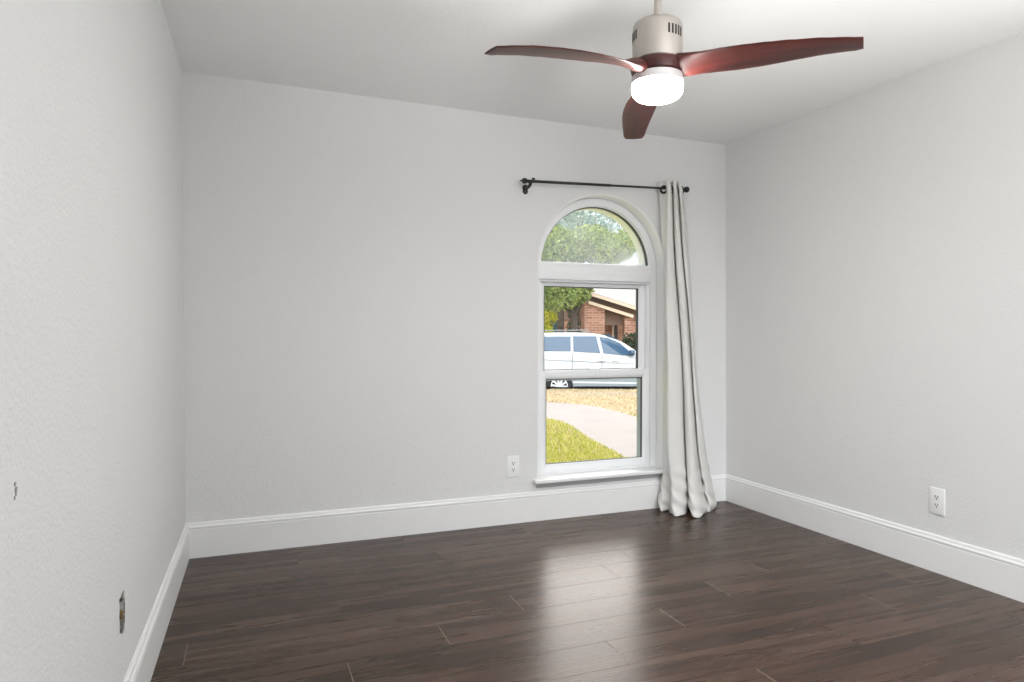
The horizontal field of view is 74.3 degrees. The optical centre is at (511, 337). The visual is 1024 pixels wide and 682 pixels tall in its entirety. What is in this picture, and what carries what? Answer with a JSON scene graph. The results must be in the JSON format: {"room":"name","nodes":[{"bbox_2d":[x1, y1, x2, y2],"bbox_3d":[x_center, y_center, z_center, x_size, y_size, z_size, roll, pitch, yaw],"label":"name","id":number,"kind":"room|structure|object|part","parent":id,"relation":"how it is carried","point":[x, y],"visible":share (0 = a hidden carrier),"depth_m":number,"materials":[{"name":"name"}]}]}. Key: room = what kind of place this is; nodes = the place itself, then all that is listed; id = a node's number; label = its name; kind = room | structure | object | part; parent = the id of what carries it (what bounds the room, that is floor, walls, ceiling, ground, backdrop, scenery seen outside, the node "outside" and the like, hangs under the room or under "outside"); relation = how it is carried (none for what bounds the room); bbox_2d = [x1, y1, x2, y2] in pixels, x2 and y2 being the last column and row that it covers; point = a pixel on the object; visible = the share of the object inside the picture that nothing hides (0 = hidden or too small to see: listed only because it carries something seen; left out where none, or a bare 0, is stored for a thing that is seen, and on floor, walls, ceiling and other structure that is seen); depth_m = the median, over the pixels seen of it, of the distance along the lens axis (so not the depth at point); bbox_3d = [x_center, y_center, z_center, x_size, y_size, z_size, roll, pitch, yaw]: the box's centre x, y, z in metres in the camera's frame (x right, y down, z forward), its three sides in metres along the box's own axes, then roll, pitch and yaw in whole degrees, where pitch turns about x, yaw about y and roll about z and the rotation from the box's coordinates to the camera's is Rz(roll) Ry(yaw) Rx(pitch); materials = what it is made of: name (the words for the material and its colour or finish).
{"room":"empty bedroom","nodes":[
{"label":"empty bedroom","id":0,"kind":"room"},
{"bbox_2d":[0,0,185,681],"bbox_3d":[-0.850,-0.090,1.087,0.131,2.850,4.948,0,0,-20],"label":"wall","id":1,"kind":"structure","parent":0,"point":[93,471],"depth_m":1.50,"materials":[{"name":"paint"}]},
{"bbox_2d":[119,591,124,633],"bbox_3d":[-1.100,0.753,1.841,0.082,0.110,0.066,0,0,-22],"label":"outlet","id":2,"kind":"object","parent":1,"relation":"attached to","point":[121,600],"visible":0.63,"depth_m":1.84,"materials":[{"name":"plastic"}]},
{"bbox_2d":[119,598,124,625],"bbox_3d":[-1.080,0.753,1.849,0.036,0.066,0.034,0,0,-21],"label":"receptacle","id":3,"kind":"object","parent":2,"relation":"attached to","point":[122,600],"depth_m":1.84,"materials":[{"name":"metal"}]},
{"bbox_2d":[124,523,188,681],"bbox_3d":[-0.783,1.046,1.111,0.017,0.178,4.926,0,0,-20],"label":"baseboard","id":4,"kind":"structure","parent":1,"relation":"attached to","point":[142,666],"depth_m":2.44,"materials":[{"name":"white paint"}]},
{"bbox_2d":[182,71,725,522],"bbox_3d":[-0.135,-0.110,4.115,3.600,2.850,0.215,0,0,-21],"label":"wall","id":5,"kind":"structure","parent":0,"point":[361,273],"depth_m":3.77,"materials":[{"name":"paint"}]},
{"bbox_2d":[187,474,725,558],"bbox_3d":[-0.087,1.027,4.019,3.341,0.178,0.016,0,0,-21],"label":"baseboard","id":6,"kind":"structure","parent":5,"relation":"attached to","point":[272,532],"depth_m":3.83,"materials":[{"name":"white paint"}]},
{"bbox_2d":[507,455,518,476],"bbox_3d":[0.007,0.775,4.058,0.079,0.127,0.008,0,0,-21],"label":"wall outlet","id":7,"kind":"object","parent":5,"relation":"attached to","point":[512,461],"visible":1,"depth_m":4.05,"materials":[{"name":"plastic"}]},
{"bbox_2d":[533,198,662,487],"bbox_3d":[0.557,0.010,4.357,0.988,1.812,0.260,0,0,-21],"label":"window","id":8,"kind":"structure","parent":5,"relation":"in","point":[641,277],"depth_m":4.40,"materials":[{"name":"white plastic"}]},
{"bbox_3d":[0.520,-0.049,4.406,0.774,0.602,0.030,0,0,-21],"label":"sash","id":9,"kind":"part","parent":8,"relation":"part of","materials":[{"name":"white plastic"}]},
{"bbox_3d":[0.542,0.529,4.385,0.799,0.642,0.030,0,0,-21],"label":"sash","id":10,"kind":"part","parent":8,"relation":"part of","materials":[{"name":"white plastic"}]},
{"bbox_3d":[0.530,0.857,4.415,0.805,0.012,0.102,0,0,-21],"label":"frame","id":11,"kind":"part","parent":8,"relation":"part of","materials":[{"name":"white plastic"}]},
{"bbox_3d":[0.541,-0.651,4.388,0.805,0.402,0.038,0,0,-21],"label":"arch sash","id":12,"kind":"part","parent":8,"relation":"part of","materials":[{"name":"white plastic"}]},
{"bbox_3d":[0.578,0.873,4.307,0.988,0.023,0.138,0,0,-21],"label":"sill","id":13,"kind":"part","parent":8,"relation":"part of","materials":[{"name":"white paint"}]},
{"bbox_2d":[520,178,689,193],"bbox_3d":[0.590,-0.922,4.222,1.191,0.120,0.102,0,0,-21],"label":"curtain rod","id":14,"kind":"object","parent":5,"relation":"attached to","point":[525,188],"visible":0.84,"depth_m":4.11,"materials":[{"name":"black metal"}]},
{"bbox_2d":[657,180,716,517],"bbox_3d":[1.192,0.056,4.338,0.476,2.116,0.306,0,0,-21],"label":"curtain","id":15,"kind":"object","parent":14,"relation":"hanging from","point":[686,481],"visible":1,"depth_m":4.32,"materials":[{"name":"white fabric"}]},
{"bbox_2d":[150,501,1023,681],"bbox_3d":[0.807,1.136,1.734,3.616,0.004,4.925,0,0,-21],"label":"floor","id":16,"kind":"structure","parent":0,"point":[733,592],"depth_m":2.79,"materials":[{"name":"brown wood"}]},
{"bbox_2d":[160,0,1023,144],"bbox_3d":[0.827,-1.429,1.679,3.816,0.275,5.045,0,0,-21],"label":"ceiling","id":17,"kind":"structure","parent":0,"point":[429,52],"depth_m":3.07,"materials":[{"name":"paint"}]},
{"bbox_2d":[485,0,863,138],"bbox_3d":[0.397,-1.080,2.406,1.080,0.463,1.178,0,0,-21],"label":"ceiling fan","id":18,"kind":"object","parent":17,"relation":"hanging from","point":[658,65],"visible":1,"depth_m":2.34,"materials":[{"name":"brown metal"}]},
{"bbox_3d":[0.208,-0.948,2.253,0.608,0.099,0.140,0,0,-28],"label":"blade","id":19,"kind":"part","parent":18,"relation":"part of","materials":[{"name":"brown wood"}]},
{"bbox_3d":[0.527,-0.951,2.787,0.140,0.099,0.608,0,0,2],"label":"blade","id":20,"kind":"part","parent":18,"relation":"part of","materials":[{"name":"brown wood"}]},
{"bbox_3d":[0.830,-0.947,2.244,0.608,0.099,0.140,0,0,32],"label":"blade","id":21,"kind":"part","parent":18,"relation":"part of","materials":[{"name":"brown wood"}]},
{"bbox_2d":[725,31,1023,559],"bbox_3d":[2.445,-0.093,2.376,0.131,2.850,4.948,0,0,-22],"label":"wall","id":22,"kind":"structure","parent":0,"point":[875,237],"depth_m":3.46,"materials":[{"name":"paint"}]},
{"bbox_2d":[726,474,1023,602],"bbox_3d":[2.396,1.044,2.354,0.018,0.178,4.926,0,0,-22],"label":"baseboard","id":23,"kind":"structure","parent":22,"relation":"attached to","point":[1001,574],"depth_m":3.45,"materials":[{"name":"white paint"}]},
{"bbox_2d":[929,486,944,515],"bbox_3d":[2.035,0.785,3.237,0.008,0.127,0.079,0,0,-20],"label":"wall outlet","id":24,"kind":"object","parent":22,"relation":"attached to","point":[936,495],"visible":1,"depth_m":3.23,"materials":[{"name":"plastic"}]},
{"bbox_2d":[933,494,939,500],"bbox_3d":[2.033,0.765,3.236,0.003,0.027,0.034,0,0,-20],"label":"receptacle","id":25,"kind":"object","parent":24,"relation":"attached to","point":[936,497],"depth_m":3.24,"materials":[{"name":"plastic"}]},
{"bbox_2d":[933,502,939,508],"bbox_3d":[2.033,0.804,3.237,0.003,0.027,0.034,0,0,-20],"label":"receptacle","id":26,"kind":"object","parent":24,"relation":"attached to","point":[936,505],"depth_m":3.24,"materials":[{"name":"plastic"}]},
{"label":"outside","id":27,"kind":"structure","parent":0,"visible":0},
{"bbox_3d":[-0.003,1.307,73.011,164.622,0.420,138.538,0,0,-21],"label":"yard","id":28,"kind":"structure","parent":27,"visible":0},
{"bbox_2d":[544,310,557,332],"bbox_3d":[1.786,0.009,32.989,1.235,2.853,0.941,0,0,0],"label":"shrub","id":29,"kind":"object","parent":28,"relation":"on","point":[547,323],"visible":0.39,"depth_m":32.82,"materials":[{"name":"yellow plant"}]},
{"bbox_2d":[566,311,580,331],"bbox_3d":[3.064,-0.214,32.993,0.939,3.305,0.918,0,0,0],"label":"bush","id":30,"kind":"object","parent":28,"relation":"on","point":[568,327],"visible":0.08,"depth_m":33.01,"materials":[{"name":"green plant"}]},
{"bbox_2d":[543,210,622,331],"bbox_3d":[2.598,-2.692,34.007,6.839,8.243,3.317,0,0,0],"label":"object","id":31,"kind":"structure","parent":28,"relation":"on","point":[573,220],"depth_m":33.64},
{"bbox_2d":[541,223,635,331],"bbox_3d":[2.454,-1.525,27.004,5.411,6.010,3.675,0,0,0],"label":"oak tree","id":32,"kind":"object","parent":28,"relation":"on","point":[587,247],"visible":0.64,"depth_m":26.10,"materials":[{"name":"green plant"}]},
{"bbox_2d":[544,293,635,346],"bbox_3d":[2.190,-0.976,44.859,14.077,4.550,14.270,0,0,0],"label":"house","id":33,"kind":"structure","parent":28,"relation":"on","point":[600,314],"depth_m":38.70,"materials":[{"name":"brown brick"}]},
{"bbox_3d":[2.308,-0.620,40.487,0.828,0.860,0.040,0,0,0],"label":"pane","id":34,"kind":"part","parent":33,"relation":"part of","materials":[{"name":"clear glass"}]},
{"bbox_3d":[5.944,0.166,39.952,0.118,2.350,0.300,0,0,0],"label":"porch post","id":35,"kind":"part","parent":33,"relation":"part of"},
{"bbox_3d":[6.180,0.262,40.558,0.296,2.150,0.110,0,0,0],"label":"door","id":36,"kind":"part","parent":33,"relation":"part of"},
{"bbox_2d":[622,332,635,350],"bbox_3d":[6.351,0.545,36.007,1.632,1.762,1.111,0,0,0],"label":"shrub","id":37,"kind":"object","parent":28,"relation":"on","point":[629,341],"visible":0.4,"depth_m":35.81,"materials":[{"name":"green plant"}]},
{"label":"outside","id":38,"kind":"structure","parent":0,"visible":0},
{"bbox_2d":[546,386,636,462],"bbox_3d":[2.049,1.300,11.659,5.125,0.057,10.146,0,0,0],"label":"grass","id":39,"kind":"structure","parent":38,"point":[555,429],"depth_m":9.24,"materials":[{"name":"plant"}]},
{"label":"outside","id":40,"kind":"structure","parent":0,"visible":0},
{"bbox_3d":[-0.004,1.729,21.388,115.125,0.300,52.325,0,0,-21],"label":"street","id":41,"kind":"object","parent":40,"visible":0},
{"bbox_2d":[544,330,636,386],"bbox_3d":[2.492,0.729,18.476,4.575,1.870,2.280,0,0,0],"label":"car","id":42,"kind":"object","parent":41,"relation":"on","point":[562,350],"visible":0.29,"depth_m":17.55,"materials":[{"name":"white paint"}]},
{"bbox_3d":[1.336,-0.166,17.849,1.434,0.076,0.022,0,0,0],"label":"roof rail","id":43,"kind":"part","parent":42,"relation":"part of","materials":[{"name":"silver metal"}]},
{"bbox_2d":[629,350,634,354],"bbox_3d":[3.090,0.393,17.433,0.130,0.140,0.200,0,0,0],"label":"mirror","id":44,"kind":"object","parent":42,"relation":"attached to","point":[631,352],"depth_m":17.34,"materials":[{"name":"clear glass"}]},
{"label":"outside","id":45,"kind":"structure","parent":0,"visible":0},
{"bbox_2d":[546,402,636,456],"bbox_3d":[0.930,1.381,9.861,4.736,0.112,12.352,0,1,-40],"label":"front walk","id":46,"kind":"structure","parent":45,"point":[616,430],"depth_m":10.38,"materials":[{"name":"concrete"}]},
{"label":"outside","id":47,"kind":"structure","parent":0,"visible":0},
{"bbox_2d":[552,393,636,394],"bbox_3d":[15.449,1.373,15.460,29.101,0.108,0.400,0,0,0],"label":"sidewalk","id":48,"kind":"structure","parent":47,"point":[571,393],"depth_m":15.54,"materials":[{"name":"concrete"}]}
]}

